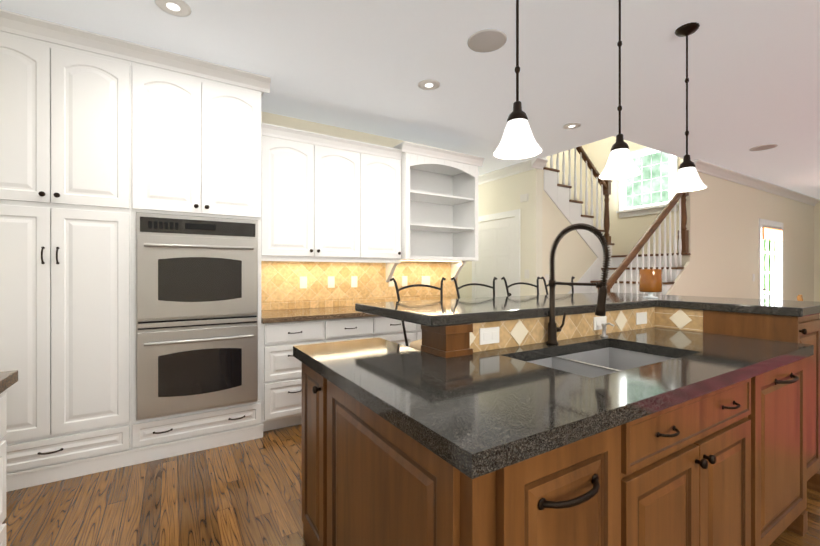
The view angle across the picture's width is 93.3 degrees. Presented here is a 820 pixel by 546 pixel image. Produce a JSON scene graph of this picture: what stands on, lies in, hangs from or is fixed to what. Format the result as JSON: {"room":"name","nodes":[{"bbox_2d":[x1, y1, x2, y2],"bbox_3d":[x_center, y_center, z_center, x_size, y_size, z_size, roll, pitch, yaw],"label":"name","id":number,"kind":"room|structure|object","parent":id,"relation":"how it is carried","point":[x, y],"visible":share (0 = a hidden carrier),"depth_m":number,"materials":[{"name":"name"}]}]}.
{"room":"kitchen","nodes":[
{"label":"kitchen","id":0,"kind":"room"},
{"bbox_2d":[0,0,819,198],"bbox_3d":[1.866,-2.866,3.698,19.000,2.760,12.300,0,0,-32],"label":"ceiling","id":1,"kind":"structure","parent":0,"point":[366,66],"depth_m":2.77,"materials":[{"name":"white paint"}]},
{"bbox_2d":[155,0,191,16],"bbox_3d":[-1.315,-1.482,2.152,0.174,0.007,0.174,0,0,13],"label":"recessed light","id":2,"kind":"object","parent":1,"relation":"in","point":[179,8],"depth_m":2.16,"materials":[{"name":"white metal"}]},
{"bbox_2d":[418,79,439,89],"bbox_3d":[0.150,-1.482,3.054,0.174,0.007,0.174,0,0,-41],"label":"recessed light","id":3,"kind":"object","parent":1,"relation":"in","point":[427,84],"depth_m":3.04,"materials":[{"name":"white metal"}]},
{"bbox_2d":[467,29,506,52],"bbox_3d":[0.493,-1.481,2.478,0.249,0.008,0.249,0,0,-41],"label":"ceiling speaker","id":4,"kind":"object","parent":1,"relation":"in","point":[485,40],"depth_m":2.46,"materials":[{"name":"white plastic"}]},
{"bbox_2d":[493,0,542,159],"bbox_3d":[0.441,-0.989,1.590,0.198,0.990,0.198,0,0,-32],"label":"pendant light","id":5,"kind":"object","parent":1,"relation":"hanging from","point":[518,140],"visible":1,"depth_m":1.57,"materials":[{"name":"white glass"}]},
{"bbox_2d":[562,122,580,128],"bbox_3d":[1.632,-1.483,3.908,0.174,0.007,0.174,0,0,-41],"label":"recessed light","id":6,"kind":"object","parent":1,"relation":"in","point":[573,125],"depth_m":3.89,"materials":[{"name":"white"}]},
{"bbox_2d":[598,0,641,179],"bbox_3d":[1.071,-0.992,1.978,0.198,0.985,0.198,0,0,-32],"label":"pendant light","id":7,"kind":"object","parent":1,"relation":"hanging from","point":[620,164],"visible":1,"depth_m":1.96,"materials":[{"name":"white glass"}]},
{"bbox_2d":[668,22,706,192],"bbox_3d":[1.684,-0.997,2.355,0.198,0.975,0.198,0,0,-32],"label":"pendant light","id":8,"kind":"object","parent":1,"relation":"hanging from","point":[687,179],"visible":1,"depth_m":2.34,"materials":[{"name":"white glass"}]},
{"bbox_2d":[749,144,777,150],"bbox_3d":[4.185,-1.483,4.586,0.249,0.008,0.249,0,0,-41],"label":"ceiling speaker","id":9,"kind":"object","parent":1,"relation":"in","point":[768,146],"depth_m":4.56,"materials":[{"name":"white plastic"}]},
{"bbox_2d":[2,424,819,545],"bbox_3d":[1.143,1.285,3.256,17.300,0.060,12.300,0,0,-32],"label":"floor","id":10,"kind":"structure","parent":0,"point":[247,493],"depth_m":2.10,"materials":[{"name":"brown wood"}]},
{"bbox_2d":[0,370,17,545],"bbox_3d":[-0.674,-0.018,-0.446,0.721,2.550,4.300,0,0,-32],"label":"base cabinet","id":11,"kind":"object","parent":10,"relation":"on","point":[8,379],"visible":1,"depth_m":1.30,"materials":[{"name":"white wood"}]},
{"bbox_2d":[0,9,127,491],"bbox_3d":[-2.305,-0.114,2.595,0.807,2.738,0.646,0,0,-32],"label":"tall cabinet","id":12,"kind":"object","parent":10,"relation":"on","point":[64,88],"depth_m":2.34,"materials":[{"name":"white wood"}]},
{"bbox_2d":[128,209,263,465],"bbox_3d":[-1.628,0.427,2.987,0.810,1.655,0.689,0,0,-32],"label":"tall cabinet","id":13,"kind":"object","parent":10,"relation":"on","point":[191,256],"depth_m":2.68,"materials":[{"name":"white"}]},
{"bbox_2d":[136,213,257,420],"bbox_3d":[-1.459,0.285,2.713,0.752,1.360,0.176,0,0,-32],"label":"oven","id":14,"kind":"object","parent":13,"relation":"in","point":[197,274],"depth_m":2.67,"materials":[{"name":"silver metal"}]},
{"bbox_2d":[264,321,327,430],"bbox_3d":[-1.084,0.820,3.357,0.497,0.870,0.629,0,0,-32],"label":"base cabinet","id":15,"kind":"object","parent":10,"relation":"on","point":[282,371],"depth_m":3.06,"materials":[{"name":"white wood"}]},
{"bbox_2d":[264,305,380,324],"bbox_3d":[-0.261,0.364,3.850,2.417,0.040,0.652,0,0,-32],"label":"countertop","id":16,"kind":"structure","parent":15,"relation":"on","point":[334,312],"depth_m":3.29,"materials":[{"name":"stone"}]},
{"bbox_2d":[328,317,419,345],"bbox_3d":[-0.487,0.819,3.724,0.905,0.870,0.629,0,0,-32],"label":"base cabinet","id":17,"kind":"object","parent":10,"relation":"on","point":[348,328],"depth_m":3.45,"materials":[{"name":"white wood"}]},
{"bbox_2d":[390,277,445,350],"bbox_3d":[0.188,0.644,2.612,0.509,1.225,0.513,0,0,-32],"label":"stool","id":18,"kind":"object","parent":10,"relation":"on","point":[416,344],"visible":0.19,"depth_m":2.69,"materials":[{"name":"black metal"}]},
{"bbox_2d":[451,277,496,298],"bbox_3d":[0.640,0.644,2.889,0.509,1.225,0.513,0,0,-32],"label":"stool","id":19,"kind":"object","parent":10,"relation":"on","point":[458,288],"visible":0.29,"depth_m":3.09,"materials":[{"name":"black metal"}]},
{"bbox_2d":[501,277,540,295],"bbox_3d":[1.091,0.644,3.167,0.509,1.225,0.513,0,0,-32],"label":"stool","id":20,"kind":"object","parent":10,"relation":"on","point":[507,286],"visible":0.12,"depth_m":3.37,"materials":[{"name":"black metal"}]},
{"bbox_2d":[293,311,819,545],"bbox_3d":[0.950,0.736,2.005,2.768,1.040,1.328,0,0,-32],"label":"kitchen island","id":21,"kind":"object","parent":10,"relation":"on","point":[602,416],"depth_m":1.24,"materials":[{"name":"brown wood"}]},
{"bbox_2d":[355,291,819,354],"bbox_3d":[1.083,0.193,2.209,2.400,0.045,1.420,0,0,-32],"label":"island countertop","id":22,"kind":"structure","parent":21,"relation":"on","point":[582,322],"depth_m":2.08,"materials":[{"name":"black stone"}]},
{"bbox_2d":[546,223,613,344],"bbox_3d":[0.937,0.059,1.888,0.463,0.574,0.323,0,0,-32],"label":"faucet","id":23,"kind":"object","parent":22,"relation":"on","point":[582,323],"depth_m":1.93,"materials":[{"name":"black metal"}]},
{"bbox_2d":[639,269,661,297],"bbox_3d":[1.645,0.072,2.648,0.134,0.195,0.136,0,0,-32],"label":"candle","id":24,"kind":"object","parent":22,"relation":"on","point":[650,280],"depth_m":2.59,"materials":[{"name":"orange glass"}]},
{"bbox_2d":[527,347,673,377],"bbox_3d":[0.829,0.497,1.665,0.828,0.206,0.448,0,0,-32],"label":"sink","id":25,"kind":"object","parent":21,"relation":"in","point":[591,362],"depth_m":1.90,"materials":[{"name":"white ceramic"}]},
{"bbox_2d":[541,276,574,294],"bbox_3d":[1.508,0.644,3.424,0.509,1.225,0.513,0,0,-32],"label":"stool","id":26,"kind":"object","parent":10,"relation":"on","point":[547,285],"visible":0.1,"depth_m":3.52,"materials":[{"name":"black metal"}]},
{"bbox_2d":[543,146,690,294],"bbox_3d":[2.740,-0.605,5.762,2.850,3.715,2.105,0,0,-32],"label":"staircase","id":27,"kind":"structure","parent":10,"relation":"on","point":[623,275],"depth_m":5.34,"materials":[{"name":"white wood"}]},
{"bbox_3d":[5.083,1.248,2.863,4.400,0.012,3.800,0,0,-32],"label":"rug","id":28,"kind":"object","parent":10,"relation":"on","visible":0},
{"bbox_2d":[797,295,802,300],"bbox_3d":[4.683,0.750,4.303,0.460,0.980,0.535,0,0,-44],"label":"chair","id":29,"kind":"object","parent":28,"relation":"on","point":[799,297],"visible":0.06,"depth_m":4.33,"materials":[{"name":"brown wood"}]},
{"bbox_2d":[261,111,819,301],"bbox_3d":[1.866,-1.445,2.936,16.440,5.400,11.040,0,0,-32],"label":"wall","id":30,"kind":"structure","parent":0,"point":[722,227],"depth_m":5.76,"materials":[{"name":"beige paint"}]},
{"bbox_2d":[128,41,263,216],"bbox_3d":[-1.635,-0.942,2.998,0.810,1.083,0.660,0,0,-32],"label":"upper cabinet","id":31,"kind":"object","parent":30,"relation":"attached to","point":[196,129],"depth_m":2.70,"materials":[{"name":"white wood"}]},
{"bbox_2d":[264,123,359,260],"bbox_3d":[-0.948,-0.686,3.594,0.896,1.100,0.366,0,0,-32],"label":"upper cabinet","id":32,"kind":"object","parent":30,"relation":"attached to","point":[312,191],"depth_m":3.42,"materials":[{"name":"white wood"}]},
{"bbox_2d":[360,142,407,260],"bbox_3d":[-0.348,-0.686,3.927,0.474,1.100,0.427,0,0,-32],"label":"upper cabinet","id":33,"kind":"object","parent":30,"relation":"attached to","point":[383,176],"depth_m":3.80,"materials":[{"name":"white wood"}]},
{"bbox_2d":[478,157,542,184],"bbox_3d":[0.736,-0.118,6.494,0.099,2.740,3.556,0,0,-32],"label":"trim","id":34,"kind":"structure","parent":30,"relation":"attached to","point":[537,162],"depth_m":5.38,"materials":[{"name":"white wood"}]},
{"bbox_2d":[472,147,782,299],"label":"doors","id":35,"kind":"structure","parent":30,"relation":"in","point":[499,240],"depth_m":6.22,"materials":[{"name":"glass"},{"name":"painted wood"}]},
{"bbox_2d":[692,159,819,205],"bbox_3d":[6.029,-0.118,6.500,5.375,2.740,0.095,0,0,-32],"label":"trim","id":36,"kind":"structure","parent":30,"relation":"attached to","point":[705,167],"depth_m":6.06,"materials":[{"name":"white wood"}]},
{"label":"outside","id":37,"kind":"structure","parent":0,"visible":0},
{"bbox_2d":[764,239,770,299],"bbox_3d":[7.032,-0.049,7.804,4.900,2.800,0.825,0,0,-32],"label":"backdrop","id":38,"kind":"structure","parent":37,"point":[769,282],"depth_m":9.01,"materials":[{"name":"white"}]}
]}

